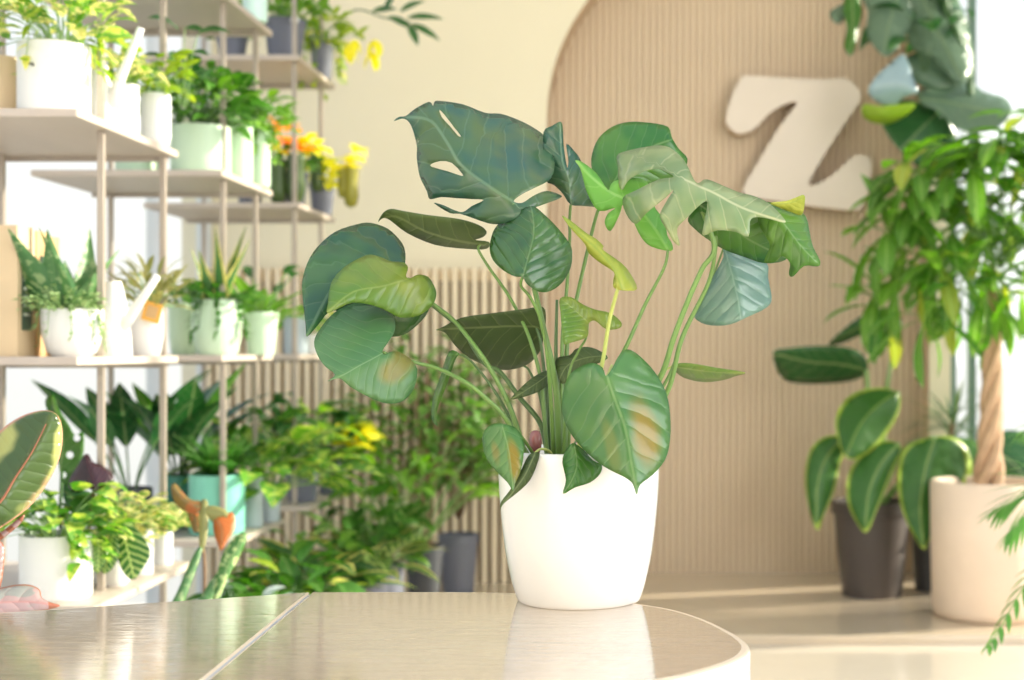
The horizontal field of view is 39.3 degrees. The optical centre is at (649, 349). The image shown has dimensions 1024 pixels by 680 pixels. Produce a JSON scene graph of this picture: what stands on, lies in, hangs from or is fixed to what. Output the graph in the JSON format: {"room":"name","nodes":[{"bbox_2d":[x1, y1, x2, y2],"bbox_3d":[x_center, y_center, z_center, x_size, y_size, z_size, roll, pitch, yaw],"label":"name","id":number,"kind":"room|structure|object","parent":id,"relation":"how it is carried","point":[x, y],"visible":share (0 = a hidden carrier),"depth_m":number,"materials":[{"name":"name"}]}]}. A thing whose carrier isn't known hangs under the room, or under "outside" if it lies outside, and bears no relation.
{"room":"plant shop","nodes":[
{"label":"plant shop","id":0,"kind":"room"},
{"bbox_2d":[130,306,163,355],"bbox_3d":[-1.174,-0.043,3.320,0.076,0.115,0.076,0,0,0],"label":"pot","id":1,"kind":"object","parent":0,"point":[147,330],"depth_m":3.29,"materials":[{"name":"white ceramic"}]},
{"bbox_2d":[206,268,536,596],"bbox_3d":[-1.110,0.377,5.715,1.360,1.412,0.041,0,0,0],"label":"wall slats","id":2,"kind":"structure","parent":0,"point":[268,275],"depth_m":5.70,"materials":[{"name":"brown wood"}]},
{"bbox_2d":[182,0,950,598],"bbox_3d":[-0.340,-0.717,5.878,3.120,3.600,0.285,0,0,0],"label":"wall","id":3,"kind":"structure","parent":0,"point":[490,56],"depth_m":5.77,"materials":[{"name":"beige paint"}]},
{"bbox_2d":[550,0,919,572],"bbox_3d":[0.366,-0.402,5.962,1.568,2.669,0.016,0,0,0],"label":"arched wall panel","id":4,"kind":"object","parent":3,"relation":"attached to","point":[732,498],"visible":0.47,"depth_m":5.95,"materials":[{"name":"beige wood"}]},
{"bbox_2d":[725,75,870,211],"bbox_3d":[0.609,-0.849,5.897,0.597,0.552,0.135,0,0,0],"label":"letter","id":5,"kind":"object","parent":4,"relation":"attached to","point":[784,171],"depth_m":5.83,"materials":[{"name":"beige metal"}]},
{"bbox_2d":[547,0,928,437],"bbox_3d":[0.357,-0.392,5.870,1.550,2.649,0.200,0,0,0],"label":"trim","id":6,"kind":"structure","parent":3,"relation":"attached to","point":[589,4],"depth_m":5.86,"materials":[{"name":"beige wood"}]},
{"bbox_2d":[951,0,975,439],"bbox_3d":[2.060,-0.792,5.820,1.680,3.450,0.030,0,0,0],"label":"window","id":7,"kind":"structure","parent":3,"relation":"in","point":[971,4],"depth_m":5.80,"materials":[{"name":"white glass"}]},
{"bbox_2d":[404,572,1023,644],"bbox_3d":[1.540,1.008,5.370,5.120,0.150,1.440,0,0,0],"label":"floor","id":8,"kind":"structure","parent":0,"point":[762,608],"depth_m":5.07,"materials":[{"name":"stone"}]},
{"bbox_2d":[286,467,450,591],"bbox_3d":[-0.962,0.661,4.781,0.566,0.544,0.631,0,0,0],"label":"plant","id":9,"kind":"object","parent":8,"relation":"on","point":[392,535],"visible":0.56,"depth_m":4.78,"materials":[{"name":"green plant"}]},
{"bbox_2d":[332,486,429,591],"bbox_3d":[-0.958,0.704,5.011,0.385,0.458,0.339,0,0,0],"label":"plant","id":10,"kind":"object","parent":8,"relation":"on","point":[392,587],"visible":0.13,"depth_m":5.01,"materials":[{"name":"green plant"}]},
{"bbox_2d":[314,333,504,591],"bbox_3d":[-0.842,0.432,5.129,0.850,1.003,0.873,0,0,0],"label":"ficus tree","id":11,"kind":"object","parent":8,"relation":"on","point":[416,470],"visible":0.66,"depth_m":5.13,"materials":[{"name":"green plant"}]},
{"bbox_2d":[335,332,520,591],"bbox_3d":[-0.849,0.413,5.404,0.715,1.040,0.491,0,0,0],"label":"ficus tree","id":12,"kind":"object","parent":8,"relation":"on","point":[458,569],"visible":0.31,"depth_m":5.34,"materials":[{"name":"green plant"}]},
{"bbox_2d":[773,308,1023,599],"bbox_3d":[0.984,0.387,5.309,1.058,1.092,0.556,0,0,0],"label":"potted plant","id":13,"kind":"object","parent":8,"relation":"on","point":[872,529],"visible":0.83,"depth_m":5.27,"materials":[{"name":"green plant"}]},
{"bbox_2d":[831,497,908,599],"bbox_3d":[0.846,0.753,5.420,0.309,0.360,0.309,0,0,0],"label":"pot","id":14,"kind":"object","parent":13,"relation":"on","point":[872,563],"depth_m":5.31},
{"bbox_2d":[830,0,1011,425],"bbox_3d":[1.083,-0.307,5.474,0.530,2.481,0.703,0,0,45],"label":"climbing plant","id":15,"kind":"object","parent":8,"relation":"on","point":[943,60],"visible":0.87,"depth_m":5.44,"materials":[{"name":"green plant"}]},
{"bbox_2d":[823,108,1023,624],"bbox_3d":[1.208,0.046,4.952,1.205,1.775,0.930,0,0,0],"label":"tree","id":16,"kind":"object","parent":8,"relation":"on","point":[972,581],"visible":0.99,"depth_m":4.85,"materials":[{"name":"green plant"}]},
{"bbox_2d":[894,378,1011,591],"bbox_3d":[1.154,0.520,5.550,0.492,0.826,0.460,0,0,-44],"label":"dracaena","id":17,"kind":"object","parent":8,"relation":"on","point":[921,558],"visible":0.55,"depth_m":5.50,"materials":[{"name":"plant"}]},
{"bbox_2d":[911,531,930,591],"bbox_3d":[1.097,0.753,5.540,0.175,0.360,0.175,0,0,0],"label":"pot","id":18,"kind":"object","parent":17,"relation":"on","point":[921,558],"depth_m":5.49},
{"bbox_2d":[748,645,1023,679],"bbox_3d":[1.875,1.023,3.926,4.450,0.120,1.452,0,0,0],"label":"step","id":19,"kind":"structure","parent":0,"point":[767,662],"depth_m":4.37,"materials":[{"name":"white tile"}]},
{"bbox_3d":[0.500,1.133,1.785,7.400,0.100,8.570,0,0,0],"label":"floor","id":20,"kind":"structure","parent":0,"visible":0},
{"bbox_2d":[0,410,62,612],"bbox_3d":[-1.008,0.558,2.103,0.372,1.051,0.226,0,0,31],"label":"rubber plant","id":21,"kind":"object","parent":20,"relation":"on","point":[31,444],"visible":0.98,"depth_m":2.12,"materials":[{"name":"green plant"}]},
{"bbox_2d":[0,0,189,609],"bbox_3d":[-1.385,-0.217,3.145,0.551,2.600,0.610,0,0,0],"label":"shelf rack","id":22,"kind":"object","parent":20,"relation":"on","point":[26,134],"visible":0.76,"depth_m":3.13,"materials":[{"name":"brown wood"}]},
{"bbox_2d":[0,225,34,356],"bbox_3d":[-1.325,-0.122,2.973,0.047,0.272,0.085,0,0,0],"label":"box","id":23,"kind":"object","parent":22,"relation":"on","point":[16,340],"visible":0.93,"depth_m":2.93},
{"bbox_2d":[24,287,29,315],"bbox_3d":[-1.302,-0.119,2.971,0.001,0.096,0.031,0,0,0],"label":"print","id":24,"kind":"object","parent":23,"relation":"attached to","point":[26,313],"depth_m":2.97},
{"bbox_2d":[0,37,46,107],"bbox_3d":[-1.358,-0.572,3.037,0.271,0.178,0.282,0,0,0],"label":"potted plant","id":25,"kind":"object","parent":22,"relation":"on","point":[7,63],"visible":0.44,"depth_m":2.98,"materials":[{"name":"yellow plant"}]},
{"bbox_2d":[34,231,48,356],"bbox_3d":[-1.325,-0.120,3.054,0.047,0.268,0.063,0,0,0],"label":"box","id":26,"kind":"object","parent":22,"relation":"on","point":[40,351],"visible":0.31,"depth_m":3.04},
{"bbox_2d":[49,236,59,355],"bbox_3d":[-1.325,-0.117,3.116,0.047,0.262,0.048,0,0,0],"label":"box","id":27,"kind":"object","parent":22,"relation":"on","point":[56,240],"visible":0.18,"depth_m":3.13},
{"bbox_2d":[8,228,119,356],"bbox_3d":[-1.235,-0.125,2.971,0.227,0.278,0.197,0,0,-16],"label":"potted snake plant","id":28,"kind":"object","parent":22,"relation":"on","point":[72,324],"visible":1,"depth_m":2.96,"materials":[{"name":"green plant"}]},
{"bbox_2d":[0,0,136,113],"bbox_3d":[-1.225,-0.643,2.941,0.348,0.319,0.369,0,0,0],"label":"pothos","id":29,"kind":"object","parent":22,"relation":"on","point":[50,72],"visible":0.95,"depth_m":2.90,"materials":[{"name":"ceramic"}]},
{"bbox_2d":[16,39,90,113],"bbox_3d":[-1.238,-0.557,2.955,0.143,0.148,0.143,0,0,0],"label":"pot","id":30,"kind":"object","parent":29,"relation":"on","point":[55,73],"depth_m":2.89,"materials":[{"name":"white ceramic"}]},
{"bbox_2d":[45,395,95,528],"bbox_3d":[-1.270,0.305,3.108,0.093,0.414,0.127,0,0,-43],"label":"monstera","id":31,"kind":"object","parent":22,"relation":"on","point":[66,465],"visible":0.44,"depth_m":3.08,"materials":[{"name":"plant"}]},
{"bbox_2d":[0,481,142,602],"bbox_3d":[-1.224,0.388,2.944,0.320,0.248,0.325,0,0,0],"label":"pothos","id":32,"kind":"object","parent":22,"relation":"on","point":[59,562],"visible":0.87,"depth_m":2.89,"materials":[{"name":"plant"}]},
{"bbox_2d":[19,529,92,602],"bbox_3d":[-1.230,0.446,2.945,0.142,0.132,0.142,0,0,0],"label":"pot","id":33,"kind":"object","parent":32,"relation":"on","point":[46,559],"depth_m":2.88,"materials":[{"name":"white ceramic"}]},
{"bbox_2d":[68,454,113,530],"bbox_3d":[-1.229,0.366,3.116,0.088,0.293,0.308,0,0,-24],"label":"leaf plant","id":34,"kind":"object","parent":22,"relation":"on","point":[86,470],"visible":0.37,"depth_m":3.00,"materials":[{"name":"plant"}]},
{"bbox_2d":[60,485,166,586],"bbox_3d":[-1.158,0.400,3.084,0.236,0.224,0.221,0,0,-40],"label":"potted calathea","id":35,"kind":"object","parent":22,"relation":"on","point":[134,552],"visible":0.61,"depth_m":3.04,"materials":[{"name":"plant"}]},
{"bbox_2d":[93,560,130,586],"bbox_3d":[-1.173,0.471,3.100,0.096,0.082,0.096,0,0,0],"label":"pot","id":36,"kind":"object","parent":35,"relation":"on","point":[116,577],"depth_m":3.07,"materials":[{"name":"white ceramic"}]},
{"bbox_2d":[91,26,144,124],"bbox_3d":[-1.166,-0.590,3.088,0.157,0.213,0.072,0,0,0],"label":"watering can","id":37,"kind":"object","parent":22,"relation":"on","point":[113,90],"visible":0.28,"depth_m":3.07,"materials":[{"name":"white ceramic"}]},
{"bbox_2d":[94,274,159,355],"bbox_3d":[-1.158,-0.076,3.120,0.171,0.180,0.080,0,0,36],"label":"watering can","id":38,"kind":"object","parent":22,"relation":"on","point":[119,319],"visible":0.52,"depth_m":3.11,"materials":[{"name":"white ceramic"}]},
{"bbox_2d":[106,44,169,133],"bbox_3d":[-1.187,-0.583,3.198,0.208,0.200,0.216,0,0,-36],"label":"pothos","id":39,"kind":"object","parent":22,"relation":"on","point":[127,107],"visible":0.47,"depth_m":3.18,"materials":[{"name":"ceramic"}]},
{"bbox_2d":[116,83,138,133],"bbox_3d":[-1.188,-0.539,3.200,0.074,0.112,0.074,0,0,0],"label":"pot","id":40,"kind":"object","parent":39,"relation":"on","point":[127,107],"depth_m":3.17,"materials":[{"name":"white ceramic"}]},
{"bbox_2d":[106,490,180,575],"bbox_3d":[-1.172,0.413,3.245,0.199,0.198,0.228,0,0,0],"label":"potted fittonia","id":41,"kind":"object","parent":22,"relation":"on","point":[167,517],"visible":0.46,"depth_m":3.23,"materials":[{"name":"plant"}]},
{"bbox_2d":[138,526,153,575],"bbox_3d":[-1.165,0.460,3.250,0.060,0.105,0.060,0,0,0],"label":"pot","id":42,"kind":"object","parent":41,"relation":"on","point":[148,569],"depth_m":3.24,"materials":[{"name":"white ceramic"}]},
{"bbox_2d":[106,252,198,355],"bbox_3d":[-1.174,-0.106,3.316,0.244,0.240,0.258,0,0,0],"label":"potted grass","id":43,"kind":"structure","parent":22,"relation":"on","point":[147,330],"depth_m":3.29,"materials":[{"name":"plant"}]},
{"bbox_2d":[145,305,158,318],"bbox_3d":[-1.145,-0.087,3.269,0.031,0.034,0.001,0,0,0],"label":"picture","id":44,"kind":"object","parent":43,"relation":"attached to","point":[151,311],"depth_m":3.27},
{"bbox_2d":[131,502,190,564],"bbox_3d":[-1.163,0.437,3.404,0.169,0.151,0.174,0,0,0],"label":"potted fittonia","id":45,"kind":"object","parent":22,"relation":"on","point":[163,549],"visible":0.37,"depth_m":3.38,"materials":[{"name":"ceramic"}]},
{"bbox_2d":[154,531,172,564],"bbox_3d":[-1.164,0.473,3.400,0.044,0.078,0.044,0,0,0],"label":"pot","id":46,"kind":"object","parent":45,"relation":"on","point":[163,549],"depth_m":3.38,"materials":[{"name":"white ceramic"}]},
{"bbox_2d":[111,15,229,145],"bbox_3d":[-1.153,-0.645,3.415,0.266,0.324,0.297,0,0,0],"label":"pothos","id":47,"kind":"object","parent":22,"relation":"on","point":[155,106],"visible":0.75,"depth_m":3.35,"materials":[{"name":"plant"}]},
{"bbox_2d":[141,92,170,145],"bbox_3d":[-1.169,-0.544,3.365,0.068,0.122,0.068,0,0,0],"label":"pot","id":48,"kind":"object","parent":47,"relation":"on","point":[155,106],"depth_m":3.34,"materials":[{"name":"white ceramic"}]},
{"bbox_2d":[31,0,283,574],"bbox_3d":[-1.385,-0.217,4.065,0.549,2.600,0.510,0,0,0],"label":"shelf rack","id":49,"kind":"object","parent":20,"relation":"on","point":[229,15],"visible":0.56,"depth_m":4.03,"materials":[{"name":"brown wood"}]},
{"bbox_2d":[32,368,211,522],"bbox_3d":[-1.466,0.280,3.962,0.475,0.464,0.448,0,0,-24],"label":"peace lily","id":50,"kind":"object","parent":49,"relation":"on","point":[123,431],"visible":0.61,"depth_m":3.94,"materials":[{"name":"plant"}]},
{"bbox_2d":[108,485,152,522],"bbox_3d":[-1.444,0.447,3.950,0.120,0.130,0.120,0,0,0],"label":"pot","id":51,"kind":"object","parent":50,"relation":"on","point":[137,488],"depth_m":3.92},
{"bbox_2d":[108,68,215,169],"bbox_3d":[-1.426,-0.633,4.030,0.465,0.300,0.414,0,0,43],"label":"potted palm","id":52,"kind":"object","parent":49,"relation":"on","point":[118,165],"visible":0.06,"depth_m":3.95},
{"bbox_2d":[115,131,158,169],"bbox_3d":[-1.443,-0.545,4.000,0.116,0.125,0.116,0,0,0],"label":"pot","id":53,"kind":"object","parent":52,"relation":"on","point":[118,165],"depth_m":3.95,"materials":[{"name":"ceramic"}]},
{"bbox_2d":[89,364,274,528],"bbox_3d":[-1.355,0.274,4.137,0.470,0.475,0.581,0,0,0],"label":"peace lily","id":54,"kind":"object","parent":49,"relation":"on","point":[204,407],"visible":0.62,"depth_m":4.04,"materials":[{"name":"plant"}]},
{"bbox_2d":[167,473,189,528],"bbox_3d":[-1.367,0.437,4.120,0.104,0.150,0.104,0,0,0],"label":"pot","id":55,"kind":"object","parent":54,"relation":"on","point":[172,478],"depth_m":4.07,"materials":[{"name":"teal ceramic"}]},
{"bbox_2d":[131,272,262,354],"bbox_3d":[-1.333,-0.106,4.127,0.365,0.240,0.350,0,0,-25],"label":"dracaena","id":56,"kind":"object","parent":49,"relation":"on","point":[178,332],"visible":0.36,"depth_m":4.08,"materials":[{"name":"ceramic"}]},
{"bbox_2d":[168,303,195,354],"bbox_3d":[-1.350,-0.061,4.120,0.088,0.150,0.088,0,0,0],"label":"pot","id":57,"kind":"object","parent":56,"relation":"on","point":[178,332],"depth_m":4.08,"materials":[{"name":"green ceramic"}]},
{"bbox_2d":[139,52,275,172],"bbox_3d":[-1.226,-0.650,3.919,0.365,0.334,0.410,0,0,-38],"label":"plant","id":58,"kind":"object","parent":49,"relation":"on","point":[198,143],"visible":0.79,"depth_m":3.87,"materials":[{"name":"green plant"}]},
{"bbox_2d":[167,227,267,354],"bbox_3d":[-1.196,-0.169,3.932,0.297,0.367,0.253,0,0,0],"label":"potted snake plant","id":59,"kind":"object","parent":49,"relation":"on","point":[216,322],"visible":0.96,"depth_m":3.88,"materials":[{"name":"green plant"}]},
{"bbox_2d":[167,421,269,535],"bbox_3d":[-1.214,0.354,3.967,0.268,0.316,0.271,0,0,28],"label":"fern","id":60,"kind":"object","parent":49,"relation":"on","point":[206,484],"visible":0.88,"depth_m":3.94,"materials":[{"name":"green plant"}]},
{"bbox_2d":[188,472,244,535],"bbox_3d":[-1.212,0.429,3.980,0.152,0.165,0.152,0,0,0],"label":"pot","id":61,"kind":"object","parent":60,"relation":"on","point":[204,485],"depth_m":3.93,"materials":[{"name":"teal ceramic"}]},
{"bbox_2d":[205,94,271,181],"bbox_3d":[-1.194,-0.609,4.090,0.186,0.253,0.231,0,0,0],"label":"potted fern","id":62,"kind":"object","parent":49,"relation":"on","point":[241,147],"visible":0.35,"depth_m":4.05,"materials":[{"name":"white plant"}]},
{"bbox_2d":[230,125,252,181],"bbox_3d":[-1.178,-0.561,4.085,0.072,0.157,0.072,0,0,0],"label":"pot","id":63,"kind":"object","parent":62,"relation":"on","point":[241,147],"depth_m":4.05,"materials":[{"name":"ceramic"}]},
{"bbox_2d":[177,435,324,527],"bbox_3d":[-1.157,0.382,4.104,0.407,0.260,0.401,0,0,0],"label":"potted plant","id":64,"kind":"object","parent":49,"relation":"on","point":[253,505],"visible":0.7,"depth_m":4.10,"materials":[{"name":"green plant"}]},
{"bbox_2d":[242,0,267,23],"bbox_3d":[-1.187,-1.075,4.208,0.193,0.214,0.175,0,0,-34],"label":"potted plant","id":65,"kind":"object","parent":49,"relation":"on","point":[258,8],"visible":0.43,"depth_m":4.17,"materials":[{"name":"green plant"}]},
{"bbox_2d":[209,265,304,354],"bbox_3d":[-1.147,-0.118,4.189,0.287,0.265,0.356,0,0,-31],"label":"fern","id":66,"kind":"object","parent":49,"relation":"on","point":[263,325],"visible":0.79,"depth_m":4.14,"materials":[{"name":"white ceramic"}]},
{"bbox_2d":[243,312,278,354],"bbox_3d":[-1.143,-0.049,4.180,0.103,0.125,0.103,0,0,0],"label":"pot","id":67,"kind":"object","parent":66,"relation":"on","point":[263,325],"depth_m":4.14,"materials":[{"name":"ceramic"}]},
{"bbox_2d":[230,89,301,187],"bbox_3d":[-1.144,-0.624,4.209,0.226,0.283,0.245,0,0,-29],"label":"potted fern","id":68,"kind":"object","parent":49,"relation":"on","point":[262,139],"visible":0.7,"depth_m":4.20,"materials":[{"name":"green plant"}]},
{"bbox_2d":[252,130,269,187],"bbox_3d":[-1.157,-0.566,4.220,0.060,0.165,0.060,0,0,0],"label":"pot","id":69,"kind":"object","parent":68,"relation":"on","point":[261,162],"depth_m":4.19,"materials":[{"name":"green ceramic"}]},
{"bbox_2d":[167,407,383,521],"bbox_3d":[-1.119,0.346,4.206,0.582,0.356,0.529,0,0,34],"label":"potted plant","id":70,"kind":"object","parent":49,"relation":"on","point":[273,492],"visible":0.77,"depth_m":4.20,"materials":[{"name":"green plant"}]},
{"bbox_2d":[171,483,234,591],"bbox_3d":[-0.953,0.687,3.137,0.289,0.792,0.335,0,0,-24],"label":"leaf plant","id":71,"kind":"object","parent":20,"relation":"on","point":[223,521],"visible":0.3,"depth_m":3.08,"materials":[{"name":"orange plant"}]},
{"bbox_2d":[172,532,246,601],"bbox_3d":[-0.928,0.728,2.926,0.348,0.709,0.352,0,0,23],"label":"plant","id":72,"kind":"object","parent":20,"relation":"on","point":[234,549],"visible":0.37,"depth_m":2.89,"materials":[{"name":"green plant"}]},
{"bbox_2d":[185,579,292,600],"bbox_3d":[-1.028,0.826,3.533,0.378,0.515,0.405,0,0,-22],"label":"plant","id":73,"kind":"object","parent":20,"relation":"on","point":[235,587],"visible":0.08,"depth_m":3.58,"materials":[{"name":"green plant"}]},
{"bbox_2d":[144,0,342,592],"bbox_3d":[-1.387,-0.217,4.930,0.545,2.600,0.540,0,0,0],"label":"shelf rack","id":74,"kind":"object","parent":20,"relation":"on","point":[278,72],"visible":0.38,"depth_m":4.75,"materials":[{"name":"brown wood"}]},
{"bbox_2d":[206,37,258,54],"bbox_3d":[-1.430,-1.066,4.863,0.222,0.195,0.212,0,0,0],"label":"potted plant","id":75,"kind":"object","parent":74,"relation":"on","point":[234,45],"visible":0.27,"depth_m":4.82,"materials":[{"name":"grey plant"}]},
{"bbox_2d":[238,157,274,202],"bbox_3d":[-1.359,-0.585,4.867,0.172,0.204,0.184,0,0,0],"label":"potted plant","id":76,"kind":"object","parent":74,"relation":"on","point":[241,200],"visible":0.02,"depth_m":4.83,"materials":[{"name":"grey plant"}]},
{"bbox_2d":[238,0,333,56],"bbox_3d":[-1.258,-1.132,4.818,0.364,0.329,0.339,0,0,0],"label":"potted croton","id":77,"kind":"object","parent":74,"relation":"on","point":[280,43],"visible":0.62,"depth_m":4.78,"materials":[{"name":"grey ceramic"}]},
{"bbox_2d":[264,16,306,56],"bbox_3d":[-1.240,-1.043,4.830,0.144,0.150,0.144,0,0,0],"label":"pot","id":78,"kind":"object","parent":77,"relation":"on","point":[280,43],"depth_m":4.77,"materials":[{"name":"grey ceramic"}]},
{"bbox_2d":[267,116,326,204],"bbox_3d":[-1.227,-0.632,4.834,0.276,0.298,0.261,0,0,0],"label":"plant","id":79,"kind":"object","parent":74,"relation":"on","point":[280,178],"visible":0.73,"depth_m":4.74,"materials":[{"name":"green plant"}]},
{"bbox_2d":[277,305,326,353],"bbox_3d":[-1.193,-0.077,4.861,0.318,0.182,0.281,0,0,0],"label":"potted plant","id":80,"kind":"object","parent":74,"relation":"on","point":[285,322],"visible":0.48,"depth_m":4.83,"materials":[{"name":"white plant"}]},
{"bbox_2d":[238,392,380,501],"bbox_3d":[-1.182,0.327,4.805,0.494,0.371,0.506,0,0,0],"label":"potted dieffenbachia","id":81,"kind":"object","parent":74,"relation":"on","point":[305,493],"visible":0.38,"depth_m":4.79,"materials":[{"name":"green plant"}]},
{"bbox_2d":[285,472,318,501],"bbox_3d":[-1.182,0.457,4.830,0.124,0.110,0.124,0,0,0],"label":"pot","id":82,"kind":"object","parent":81,"relation":"on","point":[305,493],"depth_m":4.79,"materials":[{"name":"grey ceramic"}]},
{"bbox_2d":[297,312,332,353],"bbox_3d":[-1.193,-0.066,5.073,0.218,0.160,0.210,0,0,0],"label":"potted plant","id":83,"kind":"object","parent":74,"relation":"on","point":[312,350],"visible":0.23,"depth_m":5.03,"materials":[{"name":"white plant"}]},
{"bbox_2d":[304,144,367,214],"bbox_3d":[-1.125,-0.602,5.061,0.316,0.239,0.220,0,0,37],"label":"plant","id":84,"kind":"object","parent":74,"relation":"on","point":[321,191],"visible":0.85,"depth_m":4.98,"materials":[{"name":"yellow plant"}]},
{"bbox_2d":[273,403,400,493],"bbox_3d":[-1.129,0.344,5.068,0.489,0.336,0.497,0,0,0],"label":"potted croton","id":85,"kind":"object","parent":74,"relation":"on","point":[373,434],"visible":0.33,"depth_m":4.95,"materials":[{"name":"green plant"}]},
{"bbox_2d":[319,462,341,493],"bbox_3d":[-1.143,0.457,5.080,0.093,0.110,0.093,0,0,0],"label":"pot","id":86,"kind":"object","parent":85,"relation":"on","point":[323,490],"depth_m":5.05,"materials":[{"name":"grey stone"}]},
{"bbox_2d":[283,0,442,100],"bbox_3d":[-1.042,-1.081,5.087,0.637,0.357,0.365,0,0,0],"label":"potted croton","id":87,"kind":"object","parent":74,"relation":"on","point":[321,51],"visible":0.8,"depth_m":5.01,"materials":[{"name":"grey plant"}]},
{"bbox_2d":[310,41,332,79],"bbox_3d":[-1.172,-1.030,5.080,0.086,0.125,0.086,0,0,0],"label":"pot","id":88,"kind":"object","parent":87,"relation":"on","point":[323,56],"depth_m":5.05,"materials":[{"name":"grey ceramic"}]},
{"bbox_2d":[228,538,367,596],"bbox_3d":[-0.978,0.804,3.900,0.501,0.558,0.484,0,0,0],"label":"plant","id":89,"kind":"object","parent":20,"relation":"on","point":[290,574],"visible":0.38,"depth_m":3.91,"materials":[{"name":"green plant"}]},
{"bbox_2d":[211,529,417,596],"bbox_3d":[-1.006,0.804,4.205,0.639,0.557,0.623,0,0,0],"label":"plant","id":90,"kind":"object","parent":20,"relation":"on","point":[363,572],"visible":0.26,"depth_m":4.22,"materials":[{"name":"green plant"}]},
{"bbox_2d":[0,592,749,679],"bbox_3d":[-0.809,0.708,1.479,1.848,0.750,0.674,0,0,-19],"label":"display table","id":91,"kind":"object","parent":20,"relation":"on","point":[317,635],"visible":0.94,"depth_m":1.63,"materials":[{"name":"beige laminate"}]},
{"bbox_2d":[302,101,819,609],"bbox_3d":[-0.126,-0.007,1.869,0.695,0.680,0.354,0,0,0],"label":"monstera","id":92,"kind":"object","parent":91,"relation":"on","point":[579,519],"visible":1,"depth_m":1.86,"materials":[{"name":"plant"}]},
{"bbox_2d":[529,430,541,453],"bbox_3d":[-0.149,0.130,1.850,0.017,0.050,0.017,0,0,0],"label":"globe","id":93,"kind":"object","parent":92,"relation":"in","point":[535,437],"visible":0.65,"depth_m":1.84,"materials":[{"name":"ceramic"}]},
{"bbox_2d":[498,444,658,609],"bbox_3d":[-0.095,0.232,1.900,0.215,0.201,0.215,0,0,0],"label":"pot","id":94,"kind":"object","parent":92,"relation":"on","point":[589,546],"depth_m":1.81,"materials":[{"name":"white ceramic"}]},
{"bbox_2d":[977,412,1023,656],"bbox_3d":[1.048,0.582,3.366,0.439,1.002,0.990,0,0,23],"label":"palm","id":95,"kind":"object","parent":20,"relation":"on","point":[1004,511],"visible":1,"depth_m":3.09,"materials":[{"name":"green plant"}]},
{"bbox_3d":[-1.850,-0.717,-0.750,0.100,3.600,3.500,0,0,0],"label":"wall","id":96,"kind":"structure","parent":0,"visible":0},
{"bbox_2d":[146,37,211,602],"bbox_3d":[-1.800,-0.727,3.385,0.050,3.580,4.770,0,0,0],"label":"window","id":97,"kind":"structure","parent":96,"relation":"in","point":[152,43],"depth_m":5.15,"materials":[{"name":"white glass"}]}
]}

